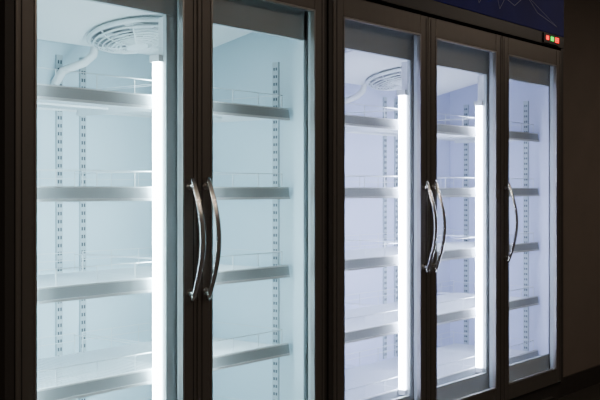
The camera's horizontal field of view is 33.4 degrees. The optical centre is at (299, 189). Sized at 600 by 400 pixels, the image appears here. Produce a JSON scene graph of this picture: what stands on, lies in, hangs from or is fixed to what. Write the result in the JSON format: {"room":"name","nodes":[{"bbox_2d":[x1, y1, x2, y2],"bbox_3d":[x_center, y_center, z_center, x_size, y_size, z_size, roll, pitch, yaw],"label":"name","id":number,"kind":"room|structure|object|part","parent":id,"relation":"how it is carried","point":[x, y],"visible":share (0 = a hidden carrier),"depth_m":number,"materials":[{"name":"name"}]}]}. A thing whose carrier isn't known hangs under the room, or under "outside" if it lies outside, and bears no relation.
{"room":"supermarket","nodes":[
{"label":"supermarket","id":0,"kind":"room"},
{"bbox_2d":[414,35,416,399],"bbox_3d":[0.287,0.128,3.691,0.022,1.595,0.607,0,0,39],"label":"frame","id":1,"kind":"object","parent":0,"point":[415,37],"depth_m":3.90,"materials":[{"name":"grey metal"}]},
{"bbox_2d":[489,52,492,387],"bbox_3d":[0.673,0.128,4.175,0.022,1.595,0.607,0,0,39],"label":"frame","id":2,"kind":"object","parent":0,"point":[490,54],"depth_m":4.39,"materials":[{"name":"grey metal"}]},
{"bbox_2d":[550,66,552,368],"bbox_3d":[1.060,0.128,4.658,0.022,1.595,0.607,0,0,39],"label":"frame","id":3,"kind":"object","parent":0,"point":[551,67],"depth_m":4.87,"materials":[{"name":"grey metal"}]},
{"bbox_2d":[558,383,599,399],"bbox_3d":[1.598,1.400,1.923,5.800,0.100,13.000,0,0,39],"label":"floor","id":4,"kind":"structure","parent":0,"point":[592,392],"depth_m":6.60,"materials":[{"name":"tile"}]},
{"bbox_2d":[0,0,326,399],"bbox_3d":[-0.549,0.190,3.097,0.739,2.320,1.281,0,0,39],"label":"refrigerator","id":5,"kind":"object","parent":4,"relation":"on","point":[163,163],"visible":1,"depth_m":3.23,"materials":[{"name":"brown metal"}]},
{"bbox_2d":[37,333,152,399],"bbox_3d":[-0.725,0.512,2.895,0.472,0.093,0.579,0,0,39],"label":"shelf","id":6,"kind":"object","parent":5,"relation":"attached to","point":[136,373],"depth_m":2.87,"materials":[{"name":"grey metal"}]},
{"bbox_2d":[37,252,152,303],"bbox_3d":[-0.725,0.248,2.895,0.472,0.093,0.579,0,0,39],"label":"shelf","id":7,"kind":"object","parent":5,"relation":"attached to","point":[61,287],"depth_m":2.82,"materials":[{"name":"grey metal"}]},
{"bbox_2d":[37,169,152,201],"bbox_3d":[-0.725,-0.015,2.895,0.472,0.093,0.579,0,0,39],"label":"shelf","id":8,"kind":"object","parent":5,"relation":"attached to","point":[55,193],"depth_m":2.74,"materials":[{"name":"grey metal"}]},
{"bbox_2d":[37,67,152,115],"bbox_3d":[-0.725,-0.281,2.895,0.472,0.093,0.579,0,0,39],"label":"shelf","id":9,"kind":"object","parent":5,"relation":"attached to","point":[82,101],"depth_m":2.82,"materials":[{"name":"grey metal"}]},
{"bbox_3d":[-0.501,0.128,2.675,0.018,1.615,0.623,0,0,39],"label":"door frame","id":10,"kind":"part","parent":5,"relation":"part of","materials":[{"name":"brown metal"}]},
{"bbox_3d":[-0.517,0.128,2.687,0.022,1.595,0.615,0,0,39],"label":"door frame","id":11,"kind":"part","parent":5,"relation":"part of","materials":[{"name":"grey metal"}]},
{"bbox_2d":[80,321,289,370],"bbox_3d":[-0.379,0.512,3.329,0.472,0.093,0.515,0,0,39],"label":"shelf","id":12,"kind":"object","parent":5,"relation":"attached to","point":[227,353],"depth_m":3.29,"materials":[{"name":"grey metal"}]},
{"bbox_2d":[80,247,289,284],"bbox_3d":[-0.379,0.248,3.329,0.472,0.093,0.515,0,0,39],"label":"shelf","id":13,"kind":"object","parent":5,"relation":"attached to","point":[227,274],"depth_m":3.28,"materials":[{"name":"grey metal"}]},
{"bbox_2d":[82,171,289,199],"bbox_3d":[-0.379,-0.015,3.329,0.472,0.093,0.515,0,0,39],"label":"shelf","id":14,"kind":"object","parent":5,"relation":"attached to","point":[275,192],"depth_m":3.27,"materials":[{"name":"grey metal"}]},
{"bbox_2d":[83,85,289,122],"bbox_3d":[-0.379,-0.281,3.329,0.472,0.093,0.515,0,0,39],"label":"shelf","id":15,"kind":"object","parent":5,"relation":"attached to","point":[222,111],"depth_m":3.26,"materials":[{"name":"grey metal"}]},
{"bbox_2d":[140,395,239,399],"bbox_3d":[-0.379,0.775,3.329,0.472,0.093,0.515,0,0,39],"label":"shelf","id":16,"kind":"object","parent":5,"relation":"attached to","point":[214,395],"depth_m":3.53,"materials":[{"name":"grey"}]},
{"bbox_3d":[-0.297,0.143,2.869,0.061,0.360,0.022,0,0,39],"label":"door handle","id":17,"kind":"part","parent":5,"relation":"part of","materials":[{"name":"silver metal"}]},
{"bbox_3d":[-0.256,0.143,2.921,0.061,0.360,0.022,0,0,39],"label":"door handle","id":18,"kind":"part","parent":5,"relation":"part of","materials":[{"name":"silver metal"}]},
{"bbox_3d":[-0.113,0.128,3.159,0.018,1.615,0.610,0,0,39],"label":"door frame","id":19,"kind":"part","parent":5,"relation":"part of","materials":[{"name":"brown metal"}]},
{"bbox_3d":[-0.129,0.128,3.172,0.022,1.595,0.602,0,0,39],"label":"door frame","id":20,"kind":"part","parent":5,"relation":"part of","materials":[{"name":"grey metal"}]},
{"bbox_2d":[327,0,562,399],"bbox_3d":[0.431,0.190,4.373,0.676,2.320,1.912,0,0,39],"label":"refrigerator","id":21,"kind":"object","parent":4,"relation":"on","point":[550,392],"visible":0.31,"depth_m":3.43,"materials":[{"name":"brown metal"}]},
{"bbox_2d":[333,0,427,399],"bbox_3d":[0.302,0.128,3.679,0.018,1.615,0.615,0,0,39],"label":"frame","id":22,"kind":"object","parent":21,"relation":"attached to","point":[364,10],"depth_m":3.49,"materials":[{"name":"black metal"}]},
{"bbox_2d":[422,180,437,272],"bbox_3d":[0.504,0.143,3.870,0.061,0.360,0.022,0,0,39],"label":"handle","id":23,"kind":"object","parent":22,"relation":"attached to","point":[427,186],"depth_m":3.86,"materials":[{"name":"silver metal"}]},
{"bbox_2d":[343,16,420,399],"bbox_3d":[0.292,0.128,3.687,0.048,1.595,0.603,0,0,39],"label":"door","id":24,"kind":"structure","parent":21,"relation":"attached to","point":[418,35],"depth_m":3.87,"materials":[{"name":"black metal"}]},
{"bbox_2d":[345,80,548,396],"bbox_3d":[0.439,0.100,4.369,0.573,1.470,1.845,0,0,39],"label":"liner","id":25,"kind":"object","parent":21,"relation":"in","point":[363,152],"visible":0.18,"depth_m":4.91,"materials":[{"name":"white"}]},
{"bbox_2d":[345,303,399,343],"bbox_3d":[0.079,0.512,3.900,0.472,0.093,0.568,0,0,39],"label":"shelf","id":26,"kind":"object","parent":25,"relation":"attached to","point":[356,329],"visible":0.25,"depth_m":3.84,"materials":[{"name":"grey metal"}]},
{"bbox_2d":[345,103,399,131],"bbox_3d":[0.079,-0.281,3.900,0.472,0.093,0.568,0,0,39],"label":"shelf","id":27,"kind":"object","parent":25,"relation":"attached to","point":[353,123],"visible":0.22,"depth_m":3.81,"materials":[{"name":"grey metal"}]},
{"bbox_2d":[345,240,399,270],"bbox_3d":[0.079,0.248,3.900,0.472,0.093,0.568,0,0,39],"label":"shelf","id":28,"kind":"object","parent":25,"relation":"attached to","point":[352,261],"visible":0.23,"depth_m":3.80,"materials":[{"name":"grey metal"}]},
{"bbox_2d":[345,175,399,198],"bbox_3d":[0.079,-0.015,3.900,0.472,0.093,0.568,0,0,39],"label":"shelf","id":29,"kind":"object","parent":25,"relation":"attached to","point":[350,192],"visible":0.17,"depth_m":3.78,"materials":[{"name":"grey metal"}]},
{"bbox_2d":[345,367,404,399],"bbox_3d":[0.079,0.775,3.900,0.472,0.093,0.568,0,0,39],"label":"shelf","id":30,"kind":"object","parent":25,"relation":"attached to","point":[356,390],"visible":0.24,"depth_m":3.92,"materials":[{"name":"grey metal"}]},
{"bbox_2d":[345,288,476,324],"bbox_3d":[0.452,0.512,4.367,0.472,0.093,0.611,0,0,39],"label":"shelf","id":31,"kind":"object","parent":25,"relation":"attached to","point":[445,314],"visible":0.52,"depth_m":4.33,"materials":[{"name":"grey metal"}]},
{"bbox_2d":[345,233,476,260],"bbox_3d":[0.452,0.248,4.367,0.472,0.093,0.611,0,0,39],"label":"shelf","id":32,"kind":"object","parent":25,"relation":"attached to","point":[448,253],"visible":0.52,"depth_m":4.33,"materials":[{"name":"grey metal"}]},
{"bbox_2d":[345,110,476,138],"bbox_3d":[0.452,-0.281,4.367,0.472,0.093,0.611,0,0,39],"label":"shelf","id":33,"kind":"object","parent":25,"relation":"attached to","point":[443,130],"visible":0.38,"depth_m":4.34,"materials":[{"name":"grey metal"}]},
{"bbox_2d":[345,344,478,387],"bbox_3d":[0.452,0.775,4.367,0.472,0.093,0.611,0,0,39],"label":"shelf","id":34,"kind":"object","parent":25,"relation":"attached to","point":[446,372],"visible":0.52,"depth_m":4.35,"materials":[{"name":"grey metal"}]},
{"bbox_2d":[347,176,476,196],"bbox_3d":[0.452,-0.015,4.367,0.472,0.093,0.611,0,0,39],"label":"shelf","id":35,"kind":"object","parent":25,"relation":"attached to","point":[445,192],"visible":0.19,"depth_m":4.29,"materials":[{"name":"grey metal"}]},
{"bbox_2d":[345,49,483,95],"bbox_3d":[0.436,-0.539,4.383,0.430,0.149,1.170,0,0,39],"label":"housing","id":36,"kind":"object","parent":25,"relation":"attached to","point":[359,66],"visible":0.09,"depth_m":4.23,"materials":[{"name":"white plastic"}]},
{"bbox_2d":[345,85,366,104],"bbox_3d":[0.221,-0.404,4.436,0.160,0.149,0.044,0,0,-8],"label":"hose","id":37,"kind":"object","parent":36,"relation":"attached to","point":[356,96],"visible":0.52,"depth_m":4.44,"materials":[{"name":"white plastic"}]},
{"bbox_2d":[366,68,400,90],"bbox_3d":[0.434,-0.481,4.340,0.295,0.091,0.301,0,0,39],"label":"fan","id":38,"kind":"object","parent":36,"relation":"attached to","point":[389,80],"visible":0.44,"depth_m":4.28,"materials":[{"name":"white plastic"}]},
{"bbox_2d":[383,97,528,358],"bbox_3d":[0.481,0.180,4.740,1.322,1.240,0.343,0,0,-32],"label":"strips","id":39,"kind":"object","parent":25,"relation":"on","point":[525,103],"visible":0.49,"depth_m":4.94,"materials":[{"name":"grey metal"}]},
{"bbox_2d":[398,280,538,310],"bbox_3d":[0.816,0.512,4.822,0.472,0.093,0.538,0,0,39],"label":"shelf","id":40,"kind":"object","parent":25,"relation":"attached to","point":[514,302],"visible":0.44,"depth_m":4.80,"materials":[{"name":"white metal"}]},
{"bbox_2d":[437,331,538,366],"bbox_3d":[0.816,0.775,4.822,0.472,0.093,0.538,0,0,39],"label":"shelf","id":41,"kind":"object","parent":25,"relation":"attached to","point":[515,356],"visible":0.49,"depth_m":4.82,"materials":[{"name":"grey metal"}]},
{"bbox_2d":[437,229,538,253],"bbox_3d":[0.816,0.248,4.822,0.472,0.093,0.538,0,0,39],"label":"shelf","id":42,"kind":"object","parent":25,"relation":"attached to","point":[531,246],"visible":0.47,"depth_m":4.81,"materials":[{"name":"white metal"}]},
{"bbox_2d":[437,119,538,142],"bbox_3d":[0.816,-0.281,4.822,0.472,0.093,0.538,0,0,39],"label":"shelf","id":43,"kind":"object","parent":25,"relation":"attached to","point":[513,135],"visible":0.32,"depth_m":4.84,"materials":[{"name":"white metal"}]},
{"bbox_2d":[453,178,538,196],"bbox_3d":[0.816,-0.015,4.822,0.472,0.093,0.538,0,0,39],"label":"shelf","id":44,"kind":"object","parent":25,"relation":"attached to","point":[518,192],"visible":0.21,"depth_m":4.78,"materials":[{"name":"white metal"}]},
{"bbox_2d":[345,20,548,399],"bbox_3d":[0.642,0.130,4.206,0.054,1.540,1.805,0,0,39],"label":"frame","id":45,"kind":"object","parent":21,"relation":"attached to","point":[360,37],"visible":0.53,"depth_m":4.16,"materials":[{"name":"grey metal"}]},
{"bbox_2d":[399,95,482,389],"bbox_3d":[0.481,0.205,4.018,0.033,1.150,1.254,0,0,39],"label":"led tubes","id":46,"kind":"object","parent":45,"relation":"attached to","point":[402,98],"visible":0.42,"depth_m":3.91,"materials":[{"name":"white plastic"}]},
{"bbox_2d":[396,90,483,394],"bbox_3d":[0.634,0.205,4.206,0.039,1.190,0.771,0,0,39],"label":"caps","id":47,"kind":"object","parent":46,"relation":"attached to","point":[398,92],"depth_m":3.92,"materials":[{"name":"white plastic"}]},
{"bbox_2d":[428,17,501,399],"bbox_3d":[0.689,0.128,4.162,0.018,1.615,0.615,0,0,39],"label":"frame","id":48,"kind":"object","parent":21,"relation":"attached to","point":[437,28],"depth_m":3.96,"materials":[{"name":"black metal"}]},
{"bbox_2d":[431,181,445,271],"bbox_3d":[0.545,0.143,3.922,0.061,0.360,0.022,0,0,39],"label":"handle","id":49,"kind":"object","parent":48,"relation":"attached to","point":[433,186],"depth_m":3.91,"materials":[{"name":"silver metal"}]},
{"bbox_2d":[366,0,563,48],"bbox_3d":[0.680,-0.831,4.174,0.054,0.278,1.912,0,0,39],"label":"header","id":50,"kind":"object","parent":21,"relation":"attached to","point":[521,21],"visible":0.81,"depth_m":4.39,"materials":[{"name":"blue plastic"}]},
{"bbox_2d":[478,0,556,26],"bbox_3d":[0.710,-0.859,4.166,0.001,0.147,1.702,0,0,39],"label":"decal","id":51,"kind":"object","parent":50,"relation":"attached to","point":[478,0],"depth_m":4.63},
{"bbox_2d":[543,32,559,45],"bbox_3d":[1.202,-0.721,4.785,0.010,0.046,0.175,0,0,39],"label":"display","id":52,"kind":"object","parent":50,"relation":"attached to","point":[548,38],"visible":1,"depth_m":4.78,"materials":[{"name":"black plastic"}]},
{"bbox_2d":[436,37,500,399],"bbox_3d":[0.679,0.128,4.170,0.048,1.595,0.603,0,0,39],"label":"door","id":53,"kind":"structure","parent":21,"relation":"attached to","point":[494,387],"depth_m":4.35,"materials":[{"name":"black metal"}]},
{"bbox_2d":[502,36,560,399],"bbox_3d":[1.076,0.128,4.645,0.018,1.615,0.615,0,0,39],"label":"frame","id":54,"kind":"object","parent":21,"relation":"attached to","point":[511,46],"depth_m":4.52,"materials":[{"name":"black metal"}]},
{"bbox_2d":[504,182,517,262],"bbox_3d":[0.932,0.143,4.405,0.061,0.360,0.022,0,0,39],"label":"handle","id":55,"kind":"object","parent":54,"relation":"attached to","point":[506,187],"depth_m":4.39,"materials":[{"name":"silver metal"}]},
{"bbox_2d":[508,54,556,384],"bbox_3d":[1.066,0.128,4.654,0.048,1.595,0.603,0,0,39],"label":"door","id":56,"kind":"structure","parent":21,"relation":"attached to","point":[509,55],"depth_m":4.83,"materials":[{"name":"black metal"}]},
{"bbox_2d":[563,0,599,376],"bbox_3d":[-0.627,-0.150,3.703,0.100,3.000,13.000,0,0,39],"label":"wall","id":57,"kind":"structure","parent":0,"point":[581,51],"depth_m":6.80,"materials":[{"name":"paint"}]},
{"bbox_2d":[558,365,599,397],"bbox_3d":[2.123,1.290,7.048,0.015,0.120,4.340,0,0,39],"label":"baseboard","id":58,"kind":"structure","parent":57,"relation":"attached to","point":[572,383],"depth_m":6.74,"materials":[{"name":"grey paint"}]}
]}

